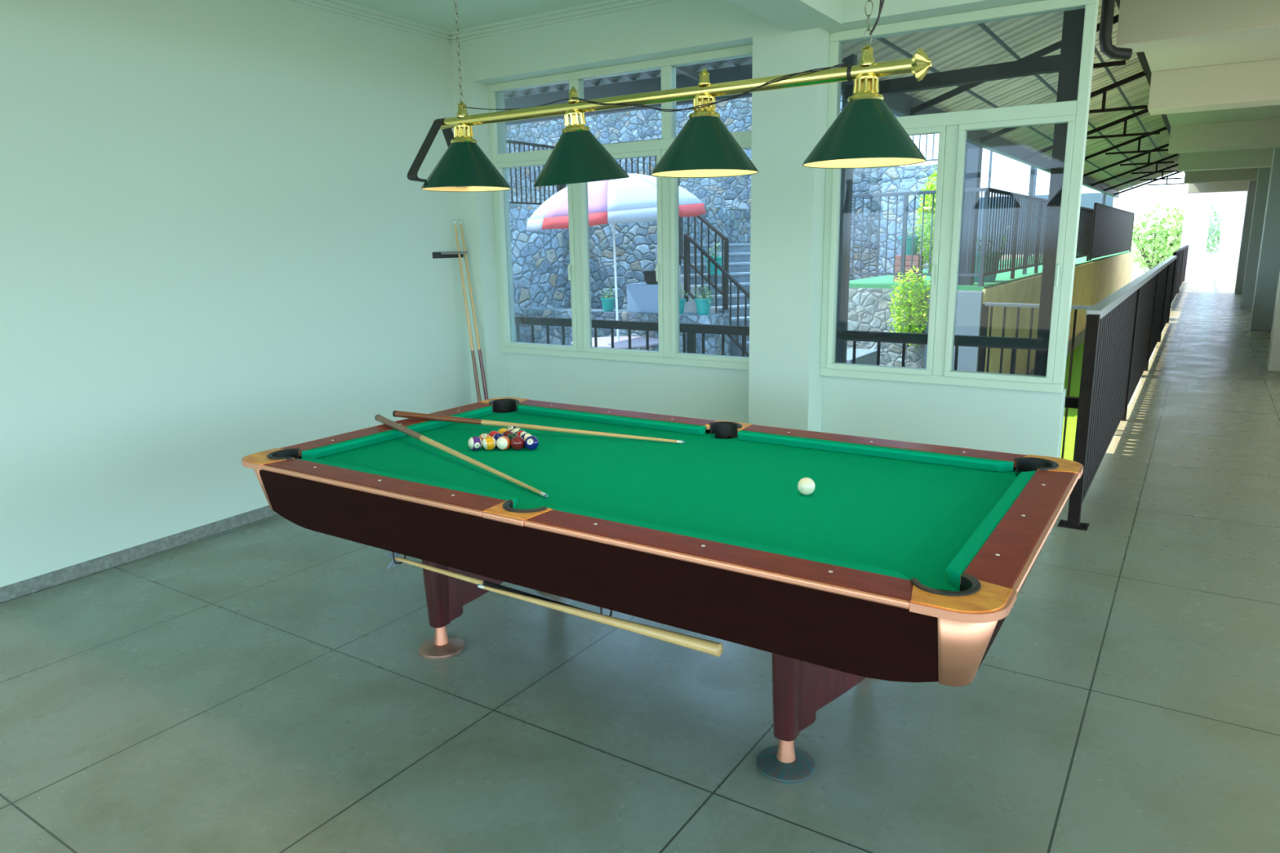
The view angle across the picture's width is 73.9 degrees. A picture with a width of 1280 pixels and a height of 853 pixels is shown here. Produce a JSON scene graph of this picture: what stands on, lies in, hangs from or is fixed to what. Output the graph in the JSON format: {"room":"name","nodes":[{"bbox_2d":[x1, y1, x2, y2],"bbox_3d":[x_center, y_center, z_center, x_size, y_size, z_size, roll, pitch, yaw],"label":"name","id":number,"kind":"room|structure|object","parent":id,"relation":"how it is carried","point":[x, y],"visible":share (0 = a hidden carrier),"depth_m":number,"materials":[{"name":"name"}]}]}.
{"room":"games hall","nodes":[
{"label":"games hall","id":0,"kind":"room"},
{"bbox_2d":[0,0,471,587],"bbox_3d":[-3.169,-0.702,3.773,0.250,3.120,7.418,6,14,30],"label":"wall","id":1,"kind":"structure","parent":0,"point":[218,244],"depth_m":4.71,"materials":[{"name":"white paint"}]},
{"bbox_2d":[0,505,278,603],"bbox_3d":[-3.123,0.835,3.879,0.012,0.071,7.057,6,14,30],"label":"baseboard","id":2,"kind":"structure","parent":1,"relation":"attached to","point":[12,591],"depth_m":4.52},
{"bbox_2d":[432,251,467,258],"bbox_3d":[-1.313,-0.687,6.430,0.300,1.245,0.321,7,15,32],"label":"cue rack","id":3,"kind":"object","parent":1,"relation":"attached to","point":[446,254],"visible":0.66,"depth_m":6.34,"materials":[{"name":"black"}]},
{"bbox_2d":[453,219,481,401],"bbox_3d":[-1.297,-0.823,6.434,0.218,1.452,0.031,11,17,43],"label":"pool cue","id":4,"kind":"object","parent":3,"relation":"on","point":[474,366],"visible":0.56,"depth_m":6.44,"materials":[{"name":"brown wood"}]},
{"bbox_2d":[459,219,488,399],"bbox_3d":[-1.259,-0.834,6.483,0.250,1.452,0.031,11,17,43],"label":"pool cue","id":5,"kind":"object","parent":3,"relation":"on","point":[482,367],"visible":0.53,"depth_m":6.49,"materials":[{"name":"brown wood"}]},
{"bbox_2d":[290,0,672,43],"bbox_3d":[-2.185,-2.030,2.599,2.675,0.060,7.050,7,15,32],"label":"crown molding","id":6,"kind":"structure","parent":1,"relation":"attached to","point":[340,6],"depth_m":5.63,"materials":[{"name":"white paint"}]},
{"bbox_2d":[0,280,1279,852],"bbox_3d":[8.657,-1.028,12.444,11.100,0.300,42.200,7,15,32],"label":"floor","id":7,"kind":"structure","parent":0,"point":[265,685],"depth_m":3.03,"materials":[{"name":"tile"}]},
{"bbox_2d":[241,397,1083,783],"bbox_3d":[0.016,0.519,3.312,2.846,0.825,1.576,7,15,32],"label":"pool table","id":8,"kind":"object","parent":7,"relation":"on","point":[905,562],"visible":0.98,"depth_m":2.70,"materials":[{"name":"green fabric"}]},
{"bbox_2d":[301,405,492,458],"bbox_3d":[-1.050,0.017,3.910,0.049,0.038,1.127,7,15,32],"label":"cushion","id":9,"kind":"object","parent":8,"relation":"on","point":[353,444],"depth_m":3.76,"materials":[{"name":"green fabric"}]},
{"bbox_2d":[297,457,517,508],"bbox_3d":[-0.873,0.198,3.061,1.111,0.038,0.049,7,15,32],"label":"cushion","id":10,"kind":"object","parent":8,"relation":"on","point":[319,462],"depth_m":2.99,"materials":[{"name":"green fabric"}]},
{"bbox_2d":[374,414,548,497],"bbox_3d":[-0.774,0.093,3.445,0.032,0.076,1.457,-11,16,-38],"label":"pool cue","id":11,"kind":"object","parent":8,"relation":"on","point":[379,418],"visible":1,"depth_m":3.42,"materials":[{"name":"brown wood"}]},
{"bbox_2d":[467,435,482,450],"bbox_3d":[-0.695,0.071,3.585,0.060,0.060,0.060,2,13,14],"label":"ball","id":12,"kind":"object","parent":8,"relation":"on","point":[474,443],"visible":1,"depth_m":3.56,"materials":[{"name":"multicoloured"}]},
{"bbox_2d":[478,433,489,447],"bbox_3d":[-0.663,0.059,3.634,0.060,0.060,0.060,-8,14,-30],"label":"ball","id":13,"kind":"object","parent":8,"relation":"on","point":[482,436],"visible":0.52,"depth_m":3.61,"materials":[{"name":"white plastic"}]},
{"bbox_2d":[482,435,496,450],"bbox_3d":[-0.635,0.070,3.583,0.060,0.059,0.059,-8,14,-29],"label":"ball","id":14,"kind":"object","parent":8,"relation":"on","point":[489,442],"visible":1,"depth_m":3.56,"materials":[{"name":"yellow plastic"}]},
{"bbox_2d":[386,552,595,613],"bbox_3d":[-0.512,0.539,2.908,0.968,0.066,0.074,7,15,32],"label":"stick","id":15,"kind":"object","parent":8,"relation":"hanging from","point":[468,579],"visible":0.75,"depth_m":2.96,"materials":[{"name":"brown wood"}]},
{"bbox_2d":[488,431,499,436],"bbox_3d":[-0.631,0.048,3.684,0.060,0.060,0.059,-7,14,-25],"label":"ball","id":16,"kind":"object","parent":8,"relation":"on","point":[491,433],"visible":0.13,"depth_m":3.66,"materials":[{"name":"red plastic"}]},
{"bbox_2d":[493,433,503,447],"bbox_3d":[-0.603,0.059,3.632,0.059,0.059,0.060,-8,14,-29],"label":"ball","id":17,"kind":"object","parent":8,"relation":"on","point":[496,436],"visible":0.16,"depth_m":3.61,"materials":[{"name":"blue plastic"}]},
{"bbox_2d":[496,435,510,449],"bbox_3d":[-0.575,0.070,3.580,0.060,0.060,0.060,-9,14,-32],"label":"ball","id":18,"kind":"object","parent":8,"relation":"on","point":[503,442],"visible":1,"depth_m":3.56,"materials":[{"name":"white plastic"}]},
{"bbox_2d":[497,427,508,434],"bbox_3d":[-0.599,0.037,3.733,0.060,0.060,0.059,-7,14,-25],"label":"ball","id":19,"kind":"object","parent":8,"relation":"on","point":[501,431],"visible":0.36,"depth_m":3.71,"materials":[{"name":"yellow plastic"}]},
{"bbox_2d":[502,431,513,436],"bbox_3d":[-0.571,0.048,3.682,0.059,0.059,0.059,-11,16,-38],"label":"ball","id":20,"kind":"object","parent":8,"relation":"on","point":[505,433],"visible":0.38,"depth_m":3.66,"materials":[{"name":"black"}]},
{"bbox_2d":[506,425,516,431],"bbox_3d":[-0.567,0.026,3.783,0.060,0.060,0.060,4,13,20],"label":"ball","id":21,"kind":"object","parent":8,"relation":"on","point":[511,428],"visible":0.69,"depth_m":3.76,"materials":[{"name":"white plastic"}]},
{"bbox_2d":[506,433,517,447],"bbox_3d":[-0.543,0.058,3.630,0.060,0.059,0.059,-9,15,-34],"label":"ball","id":22,"kind":"object","parent":8,"relation":"on","point":[510,436],"visible":0.32,"depth_m":3.61,"materials":[{"name":"green plastic"}]},
{"bbox_2d":[511,427,521,433],"bbox_3d":[-0.539,0.036,3.731,0.060,0.060,0.059,-11,16,-38],"label":"ball","id":23,"kind":"object","parent":8,"relation":"on","point":[516,430],"visible":0.18,"depth_m":3.71,"materials":[{"name":"white plastic"}]},
{"bbox_2d":[510,435,524,449],"bbox_3d":[-0.515,0.069,3.578,0.060,0.060,0.059,-7,14,-25],"label":"ball","id":24,"kind":"object","parent":8,"relation":"on","point":[517,442],"visible":1,"depth_m":3.56,"materials":[{"name":"red plastic"}]},
{"bbox_2d":[515,430,527,436],"bbox_3d":[-0.511,0.047,3.679,0.059,0.059,0.060,-9,15,-33],"label":"ball","id":25,"kind":"object","parent":8,"relation":"on","point":[521,433],"visible":0.31,"depth_m":3.66,"materials":[{"name":"white"}]},
{"bbox_2d":[520,433,532,446],"bbox_3d":[-0.483,0.058,3.627,0.060,0.060,0.059,-9,15,-34],"label":"ball","id":26,"kind":"object","parent":8,"relation":"on","point":[524,436],"visible":0.28,"depth_m":3.61,"materials":[{"name":"white plastic"}]},
{"bbox_2d":[524,435,538,449],"bbox_3d":[-0.455,0.069,3.575,0.059,0.060,0.059,-9,15,-33],"label":"ball","id":27,"kind":"object","parent":8,"relation":"on","point":[531,442],"visible":1,"depth_m":3.56,"materials":[{"name":"blue plastic"}]},
{"bbox_2d":[392,410,684,443],"bbox_3d":[-0.497,-0.002,3.861,1.449,0.076,0.032,3,13,19],"label":"pool cue","id":28,"kind":"object","parent":8,"relation":"on","point":[396,413],"visible":1,"depth_m":3.88,"materials":[{"name":"brown wood"}]},
{"bbox_2d":[477,584,723,657],"bbox_3d":[-0.161,0.583,2.646,0.930,0.039,0.039,7,15,32],"label":"pool cue","id":29,"kind":"object","parent":8,"relation":"hanging from","point":[713,648],"visible":1,"depth_m":2.54,"materials":[{"name":"brown wood"}]},
{"bbox_2d":[516,404,705,435],"bbox_3d":[-0.184,-0.037,4.091,1.111,0.038,0.049,7,15,32],"label":"cushion","id":30,"kind":"object","parent":8,"relation":"on","point":[659,425],"depth_m":4.04,"materials":[{"name":"green fabric"}]},
{"bbox_2d":[553,506,910,580],"bbox_3d":[0.205,0.329,2.371,1.111,0.038,0.049,7,15,32],"label":"cushion","id":31,"kind":"object","parent":8,"relation":"on","point":[885,573],"depth_m":2.31,"materials":[{"name":"green fabric"}]},
{"bbox_2d":[797,477,815,494],"bbox_3d":[0.564,0.202,2.881,0.060,0.060,0.060,7,15,32],"label":"cue ball","id":32,"kind":"object","parent":8,"relation":"on","point":[806,486],"visible":1,"depth_m":2.86,"materials":[{"name":"beige plastic"}]},
{"bbox_2d":[737,430,1013,471],"bbox_3d":[0.893,0.095,3.401,1.111,0.038,0.049,7,15,32],"label":"cushion","id":33,"kind":"object","parent":8,"relation":"on","point":[842,447],"depth_m":3.36,"materials":[{"name":"green fabric"}]},
{"bbox_2d":[946,471,1036,589],"bbox_3d":[1.070,0.276,2.552,0.049,0.038,1.127,7,15,32],"label":"cushion","id":34,"kind":"object","parent":8,"relation":"on","point":[967,557],"depth_m":2.38,"materials":[{"name":"green fabric"}]},
{"bbox_2d":[1057,255,1177,530],"bbox_3d":[6.106,-1.274,10.176,0.150,1.225,13.460,7,15,32],"label":"railing","id":35,"kind":"object","parent":7,"relation":"on","point":[1123,330],"visible":1,"depth_m":5.90,"materials":[{"name":"grey metal"}]},
{"bbox_2d":[1170,244,1188,304],"bbox_3d":[14.996,-4.334,23.613,0.070,1.225,13.460,7,15,32],"label":"railing","id":36,"kind":"object","parent":7,"relation":"on","point":[1182,253],"visible":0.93,"depth_m":22.45,"materials":[{"name":"brown metal"}]},
{"bbox_2d":[1234,180,1257,293],"bbox_3d":[16.287,-5.119,22.664,0.400,3.120,0.350,7,15,32],"label":"column","id":37,"kind":"structure","parent":7,"relation":"on","point":[1252,184],"depth_m":22.61,"materials":[{"name":"grey paint"}]},
{"bbox_2d":[1240,167,1271,308],"bbox_3d":[13.393,-4.133,18.334,0.400,3.120,0.350,7,15,32],"label":"column","id":38,"kind":"structure","parent":7,"relation":"on","point":[1264,173],"depth_m":18.26,"materials":[{"name":"grey paint"}]},
{"bbox_2d":[1249,146,1279,330],"bbox_3d":[10.554,-3.165,14.086,0.400,3.120,0.350,7,15,32],"label":"column","id":39,"kind":"structure","parent":7,"relation":"on","point":[1268,264],"depth_m":14.07,"materials":[{"name":"grey paint"}]},
{"bbox_2d":[1266,271,1279,371],"bbox_3d":[7.716,-2.197,9.838,0.400,3.120,0.350,7,15,32],"label":"column","id":40,"kind":"structure","parent":7,"relation":"on","point":[1273,364],"depth_m":10.06,"materials":[{"name":"paint"}]},
{"bbox_2d":[450,0,1066,457],"bbox_3d":[0.456,-1.150,5.564,4.298,3.120,0.350,7,15,32],"label":"wall","id":41,"kind":"structure","parent":0,"point":[783,386],"depth_m":5.22,"materials":[{"name":"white paint"}]},
{"bbox_2d":[487,44,752,370],"bbox_3d":[-0.143,-1.444,5.904,2.310,1.990,0.138,7,15,32],"label":"window","id":42,"kind":"structure","parent":41,"relation":"in","point":[667,269],"depth_m":5.91,"materials":[{"name":"white paint"}]},
{"bbox_2d":[503,56,752,125],"bbox_3d":[-0.941,-2.936,7.253,5.400,0.460,1.550,7,15,32],"label":"awning","id":43,"kind":"object","parent":41,"relation":"attached to","point":[738,68],"visible":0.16,"depth_m":7.31,"materials":[{"name":"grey metal"}]},
{"bbox_2d":[819,0,1098,393],"bbox_3d":[1.683,-1.221,4.735,1.368,1.990,0.138,7,15,32],"label":"window","id":44,"kind":"structure","parent":41,"relation":"in","point":[952,128],"depth_m":4.66,"materials":[{"name":"white paint"}]},
{"bbox_2d":[340,0,1279,126],"bbox_3d":[6.909,-3.793,9.188,11.100,0.300,36.000,7,15,32],"label":"ceiling","id":45,"kind":"structure","parent":0,"point":[1268,47],"depth_m":6.79,"materials":[{"name":"paint"}]},
{"bbox_2d":[420,0,932,191],"bbox_3d":[-0.015,-1.501,2.889,2.018,1.306,0.390,7,15,32],"label":"lamp","id":46,"kind":"object","parent":45,"relation":"hanging from","point":[866,133],"visible":1,"depth_m":2.78,"materials":[{"name":"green metal"}]},
{"bbox_2d":[407,117,462,186],"bbox_3d":[-0.822,-1.117,3.459,0.053,0.263,0.280,9,16,38],"label":"ball rack","id":47,"kind":"object","parent":46,"relation":"hanging from","point":[448,134],"visible":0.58,"depth_m":3.41,"materials":[{"name":"black plastic"}]},
{"bbox_2d":[727,0,842,31],"bbox_3d":[-1.978,-1.385,0.282,0.290,0.345,10.850,7,15,32],"label":"beam","id":48,"kind":"structure","parent":45,"relation":"attached to","point":[793,15],"depth_m":4.46,"materials":[{"name":"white paint"}]},
{"bbox_2d":[1098,0,1132,60],"bbox_3d":[2.904,-2.462,5.183,0.204,0.435,0.079,-2,12,-4],"label":"downpipe","id":49,"kind":"object","parent":45,"relation":"attached to","point":[1106,46],"visible":1,"depth_m":5.17,"materials":[{"name":"black metal"}]},
{"bbox_2d":[1115,0,1279,53],"bbox_3d":[5.835,-2.242,3.636,6.625,0.345,0.320,7,15,32],"label":"beam","id":50,"kind":"structure","parent":45,"relation":"attached to","point":[1144,25],"depth_m":5.12,"materials":[{"name":"paint"}]},
{"bbox_2d":[1147,57,1279,115],"bbox_3d":[7.737,-2.890,6.483,6.625,0.345,0.450,7,15,32],"label":"beam","id":51,"kind":"structure","parent":45,"relation":"attached to","point":[1255,83],"depth_m":7.82,"materials":[{"name":"paint"}]},
{"bbox_2d":[1187,181,1248,193],"bbox_3d":[16.252,-6.658,23.346,2.025,0.400,0.400,7,15,32],"label":"beam","id":52,"kind":"structure","parent":45,"relation":"attached to","point":[1235,186],"depth_m":23.37,"materials":[{"name":"paint"}]},
{"bbox_2d":[1183,168,1258,183],"bbox_3d":[13.740,-5.829,19.582,2.025,0.345,0.400,7,15,32],"label":"beam","id":53,"kind":"structure","parent":45,"relation":"attached to","point":[1243,174],"depth_m":19.60,"materials":[{"name":"paint"}]},
{"bbox_2d":[1168,118,1279,153],"bbox_3d":[8.568,-4.066,11.842,2.025,0.345,0.450,7,15,32],"label":"beam","id":54,"kind":"structure","parent":45,"relation":"attached to","point":[1262,133],"depth_m":11.86,"materials":[{"name":"paint"}]},
{"bbox_2d":[1177,147,1273,171],"bbox_3d":[11.065,-4.917,15.580,2.025,0.345,0.400,7,15,32],"label":"beam","id":55,"kind":"structure","parent":45,"relation":"attached to","point":[1251,157],"depth_m":15.58,"materials":[{"name":"paint"}]},
{"bbox_2d":[976,192,1113,254],"bbox_3d":[11.369,-7.066,30.066,9.300,1.950,0.200,7,15,32],"label":"wall","id":56,"kind":"structure","parent":0,"point":[1087,199],"depth_m":28.95,"materials":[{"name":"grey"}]},
{"bbox_2d":[1028,267,1149,375],"bbox_3d":[4.313,-5.846,36.896,32.400,0.200,56.800,7,15,32],"label":"floor","id":57,"kind":"structure","parent":0,"point":[1079,339],"depth_m":17.57,"materials":[{"name":"grey concrete"}]},
{"bbox_2d":[509,208,564,338],"bbox_3d":[-3.510,-2.857,16.976,5.280,2.650,11.000,7,15,32],"label":"wall","id":58,"kind":"structure","parent":57,"relation":"on","point":[537,256],"depth_m":14.73,"materials":[{"name":"stone"}]},
{"bbox_2d":[506,139,561,204],"bbox_3d":[-2.034,-4.197,14.215,0.050,1.090,2.245,7,15,32],"label":"railing","id":59,"kind":"object","parent":58,"relation":"on","point":[558,186],"visible":0.32,"depth_m":14.40,"materials":[{"name":"brown metal"}]},
{"bbox_2d":[560,137,679,189],"bbox_3d":[-0.380,-4.268,14.464,2.415,1.070,0.050,7,15,32],"label":"railing","id":60,"kind":"object","parent":58,"relation":"on","point":[562,186],"visible":0.05,"depth_m":14.19,"materials":[{"name":"brown metal"}]},
{"bbox_2d":[571,336,658,348],"bbox_3d":[-0.329,-0.872,12.181,1.280,0.700,1.280,7,15,32],"label":"garden table","id":61,"kind":"object","parent":57,"relation":"on","point":[636,341],"visible":0.34,"depth_m":11.97,"materials":[{"name":"grey"}]},
{"bbox_2d":[525,173,706,341],"bbox_3d":[-0.335,-2.369,11.883,2.321,2.348,2.328,-5,13,-19],"label":"parasol","id":62,"kind":"object","parent":61,"relation":"on","point":[633,198],"visible":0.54,"depth_m":10.92,"materials":[{"name":"white fabric"}]},
{"bbox_2d":[514,306,730,355],"bbox_3d":[-0.363,-1.272,13.226,3.700,1.040,0.480,7,15,32],"label":"wall","id":63,"kind":"structure","parent":57,"relation":"on","point":[713,342],"depth_m":12.87,"materials":[{"name":"stone"}]},
{"bbox_2d":[600,286,615,311],"bbox_3d":[-0.473,-1.969,13.073,0.322,0.390,0.292,7,15,32],"label":"potted plant","id":64,"kind":"object","parent":63,"relation":"on","point":[607,303],"visible":0.99,"depth_m":13.03,"materials":[{"name":"green plant"}]},
{"bbox_2d":[626,283,657,313],"bbox_3d":[0.146,-1.925,12.750,0.630,0.420,0.300,7,15,32],"label":"base cabinet","id":65,"kind":"object","parent":63,"relation":"on","point":[641,297],"visible":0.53,"depth_m":12.65,"materials":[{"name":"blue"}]},
{"bbox_2d":[642,271,657,284],"bbox_3d":[0.198,-2.213,12.637,0.320,0.190,0.320,7,15,32],"label":"planter","id":66,"kind":"object","parent":65,"relation":"on","point":[650,277],"visible":0.66,"depth_m":12.52,"materials":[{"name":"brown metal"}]},
{"bbox_2d":[679,285,688,314],"bbox_3d":[0.542,-1.855,12.419,0.278,0.412,0.312,-8,14,-28],"label":"potted plant","id":67,"kind":"object","parent":63,"relation":"on","point":[682,301],"visible":0.43,"depth_m":12.36,"materials":[{"name":"green plant"}]},
{"bbox_2d":[689,284,715,315],"bbox_3d":[0.937,-1.807,12.159,0.360,0.414,0.348,-11,16,-39],"label":"potted plant","id":68,"kind":"object","parent":63,"relation":"on","point":[703,304],"visible":1,"depth_m":12.12,"materials":[{"name":"green plant"}]},
{"bbox_2d":[561,206,751,310],"bbox_3d":[1.175,-2.960,17.096,2.420,2.650,5.650,7,15,32],"label":"wall","id":69,"kind":"structure","parent":57,"relation":"on","point":[636,242],"depth_m":14.79,"materials":[{"name":"stone"}]},
{"bbox_2d":[505,94,899,280],"bbox_3d":[-0.332,-6.275,21.173,13.400,7.450,0.600,7,15,32],"label":"wall","id":70,"kind":"structure","parent":57,"relation":"on","point":[730,192],"depth_m":19.77,"materials":[{"name":"stone"}]},
{"bbox_2d":[655,243,750,356],"bbox_3d":[2.008,-1.820,13.366,1.900,2.071,3.709,-8,14,-29],"label":"stair","id":71,"kind":"structure","parent":57,"relation":"on","point":[739,253],"depth_m":13.67,"materials":[{"name":"concrete"}]},
{"bbox_2d":[679,215,728,310],"bbox_3d":[0.945,-2.668,13.035,0.067,1.666,1.367,-8,14,-29],"label":"stair railing","id":72,"kind":"object","parent":71,"relation":"on","point":[725,241],"visible":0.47,"depth_m":12.72,"materials":[{"name":"brown metal"}]},
{"bbox_2d":[703,242,724,274],"bbox_3d":[1.223,-2.680,13.510,0.432,0.518,0.370,-3,12,-10],"label":"potted plant","id":73,"kind":"object","parent":71,"relation":"on","point":[718,258],"visible":0.56,"depth_m":13.45,"materials":[{"name":"green plant"}]},
{"bbox_2d":[683,233,750,356],"bbox_3d":[1.150,-1.794,12.266,0.067,1.956,1.843,-8,14,-29],"label":"stair railing","id":74,"kind":"object","parent":71,"relation":"on","point":[687,238],"visible":0.62,"depth_m":12.37,"materials":[{"name":"brown metal"}]},
{"bbox_2d":[514,315,1048,375],"bbox_3d":[0.626,-0.033,6.433,4.550,1.462,0.050,7,15,32],"label":"railing","id":75,"kind":"object","parent":57,"relation":"on","point":[691,329],"depth_m":5.80,"materials":[{"name":"brown metal"}]},
{"bbox_2d":[1064,395,1079,408],"bbox_3d":[2.542,-0.151,5.138,0.275,0.060,0.060,7,15,32],"label":"beam","id":76,"kind":"structure","parent":75,"relation":"attached to","point":[1070,402],"depth_m":5.08,"materials":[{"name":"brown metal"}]},
{"bbox_2d":[846,347,877,364],"bbox_3d":[2.256,-0.442,9.878,0.850,0.750,1.600,7,15,32],"label":"stone steps","id":77,"kind":"structure","parent":57,"relation":"on","point":[867,357],"depth_m":10.04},
{"bbox_2d":[878,164,937,276],"bbox_3d":[5.632,-3.482,17.273,1.350,3.450,0.700,7,15,32],"label":"wall","id":78,"kind":"structure","parent":57,"relation":"on","point":[907,178],"depth_m":16.94,"materials":[{"name":"stone"}]},
{"bbox_2d":[887,133,937,167],"bbox_3d":[5.494,-5.592,16.701,1.245,0.920,0.050,7,15,32],"label":"railing","id":79,"kind":"object","parent":78,"relation":"on","point":[932,159],"visible":0.09,"depth_m":16.63,"materials":[{"name":"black metal"}]},
{"bbox_2d":[846,287,982,368],"bbox_3d":[9.823,-3.250,20.603,2.046,1.450,24.370,7,15,32],"label":"wall","id":80,"kind":"structure","parent":57,"relation":"on","point":[868,309],"depth_m":10.84,"materials":[{"name":"grey stone"}]},
{"bbox_2d":[848,250,1133,290],"bbox_3d":[9.817,-3.985,20.452,2.046,0.050,24.370,7,15,32],"label":"turf","id":81,"kind":"object","parent":80,"relation":"on","point":[881,282],"visible":0.41,"depth_m":11.74,"materials":[{"name":"green plant"}]},
{"bbox_2d":[893,255,924,281],"bbox_3d":[3.579,-2.107,11.338,0.320,0.342,0.250,7,15,32],"label":"stand","id":82,"kind":"object","parent":81,"relation":"on","point":[916,259],"visible":0.53,"depth_m":11.23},
{"bbox_2d":[898,223,920,255],"bbox_3d":[3.564,-2.474,11.243,0.288,0.407,0.372,7,15,32],"label":"potted plant","id":83,"kind":"object","parent":82,"relation":"on","point":[908,240],"visible":0.66,"depth_m":11.18,"materials":[{"name":"green plant"}]},
{"bbox_2d":[849,187,989,286],"bbox_3d":[3.262,-2.319,10.504,1.988,1.120,0.051,9,16,40],"label":"terrace railing","id":84,"kind":"object","parent":81,"relation":"on","point":[980,274],"visible":0.59,"depth_m":10.42,"materials":[{"name":"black metal"}]},
{"bbox_2d":[914,165,937,277],"bbox_3d":[3.942,-2.654,11.122,0.677,1.543,0.752,-7,14,-26],"label":"shrub","id":85,"kind":"object","parent":81,"relation":"on","point":[931,187],"visible":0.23,"depth_m":11.12,"materials":[{"name":"green plant"}]},
{"bbox_2d":[973,223,1009,281],"bbox_3d":[4.492,-2.260,11.025,0.530,0.745,0.609,7,15,32],"label":"potted plant","id":86,"kind":"object","parent":81,"relation":"on","point":[992,277],"visible":0.32,"depth_m":10.94,"materials":[{"name":"green plant"}]},
{"bbox_2d":[982,187,1048,286],"bbox_3d":[5.622,-2.751,12.317,0.050,1.120,5.925,7,15,32],"label":"terrace railing","id":87,"kind":"object","parent":81,"relation":"on","point":[1039,202],"visible":0.73,"depth_m":11.48,"materials":[{"name":"brown metal"}]},
{"bbox_2d":[1075,206,1093,261],"bbox_3d":[8.674,-3.791,16.884,0.050,1.120,4.545,7,15,32],"label":"terrace railing","id":88,"kind":"object","parent":81,"relation":"on","point":[1085,242],"visible":0.52,"depth_m":17.87,"materials":[{"name":"brown metal"}]},
{"bbox_2d":[1100,192,1103,204],"bbox_3d":[14.488,-6.895,26.674,0.092,2.850,0.092,1,12,11],"label":"pole","id":89,"kind":"object","parent":81,"relation":"on","point":[1102,194],"visible":0.02,"depth_m":26.60,"materials":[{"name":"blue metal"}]},
{"bbox_2d":[1088,202,1134,260],"bbox_3d":[13.450,-5.493,24.015,0.050,1.270,12.045,7,15,32],"label":"terrace railing","id":90,"kind":"object","parent":81,"relation":"on","point":[1112,230],"visible":1,"depth_m":22.35,"materials":[{"name":"brown metal"}]},
{"bbox_2d":[924,290,982,371],"bbox_3d":[3.762,-0.903,10.260,0.650,1.440,0.119,9,16,39],"label":"wall","id":91,"kind":"structure","parent":57,"relation":"on","point":[969,304],"depth_m":10.04,"materials":[{"name":"grey stone"}]},
{"bbox_2d":[887,265,930,348],"bbox_3d":[3.325,-1.458,10.402,0.635,1.026,0.295,7,15,32],"label":"bush","id":92,"kind":"object","parent":91,"relation":"attached to","point":[911,308],"visible":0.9,"depth_m":10.39,"materials":[{"name":"green plant"}]},
{"bbox_2d":[987,151,992,187],"bbox_3d":[11.647,-6.852,28.583,0.092,5.050,0.092,-9,15,-33],"label":"pole","id":93,"kind":"object","parent":57,"relation":"on","point":[991,152],"visible":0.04,"depth_m":28.19,"materials":[{"name":"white metal"}]},
{"bbox_2d":[835,0,1185,376],"bbox_3d":[7.760,-3.135,14.528,1.991,3.865,23.000,7,15,32],"label":"canopy","id":94,"kind":"object","parent":57,"relation":"on","point":[1032,60],"visible":0.52,"depth_m":7.04,"materials":[{"name":"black metal"}]},
{"bbox_2d":[1028,167,1037,255],"bbox_3d":[12.822,-6.562,27.864,0.092,4.750,0.092,-9,15,-33],"label":"pole","id":95,"kind":"object","parent":57,"relation":"on","point":[1035,169],"visible":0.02,"depth_m":27.58,"materials":[{"name":"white metal"}]},
{"bbox_2d":[982,251,1134,374],"bbox_3d":[10.682,-3.151,20.033,0.035,1.470,24.400,7,15,32],"label":"wall","id":96,"kind":"structure","parent":57,"relation":"on","point":[1095,281],"depth_m":13.00,"materials":[{"name":"beige paint"}]},
{"bbox_2d":[1059,341,1084,460],"bbox_3d":[8.396,-1.312,15.124,1.230,0.030,21.600,7,15,32],"label":"grass strip","id":97,"kind":"object","parent":57,"relation":"on","point":[1077,355],"visible":0.07,"depth_m":11.24,"materials":[{"name":"green plant"}]},
{"bbox_2d":[977,302,1091,458],"bbox_3d":[3.392,-0.298,7.346,0.970,1.505,0.058,10,16,42],"label":"railing","id":98,"kind":"object","parent":97,"relation":"on","point":[984,311],"visible":0.35,"depth_m":7.34,"materials":[{"name":"grey metal"}]},
{"bbox_2d":[1130,203,1183,272],"bbox_3d":[20.943,-7.133,34.642,3.228,3.831,3.244,7,15,32],"label":"tree","id":99,"kind":"object","parent":57,"relation":"on","point":[1166,249],"visible":0.67,"depth_m":34.07,"materials":[{"name":"green plant"}]},
{"bbox_2d":[1151,204,1222,258],"bbox_3d":[25.648,-8.393,39.654,3.577,4.018,3.483,7,15,32],"label":"tree","id":100,"kind":"object","parent":57,"relation":"on","point":[1215,234],"visible":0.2,"depth_m":39.09,"materials":[{"name":"green plant"}]},
{"bbox_2d":[1180,183,1247,280],"bbox_3d":[19.961,-7.052,29.224,2.200,4.000,0.200,7,15,32],"label":"wall","id":101,"kind":"structure","parent":0,"point":[1222,265],"depth_m":29.38,"materials":[{"name":"grey paint"}]},
{"bbox_2d":[1204,200,1225,252],"bbox_3d":[19.802,-6.884,29.289,0.400,1.750,0.090,7,15,32],"label":"window","id":102,"kind":"structure","parent":101,"relation":"in","point":[1215,200],"depth_m":29.23,"materials":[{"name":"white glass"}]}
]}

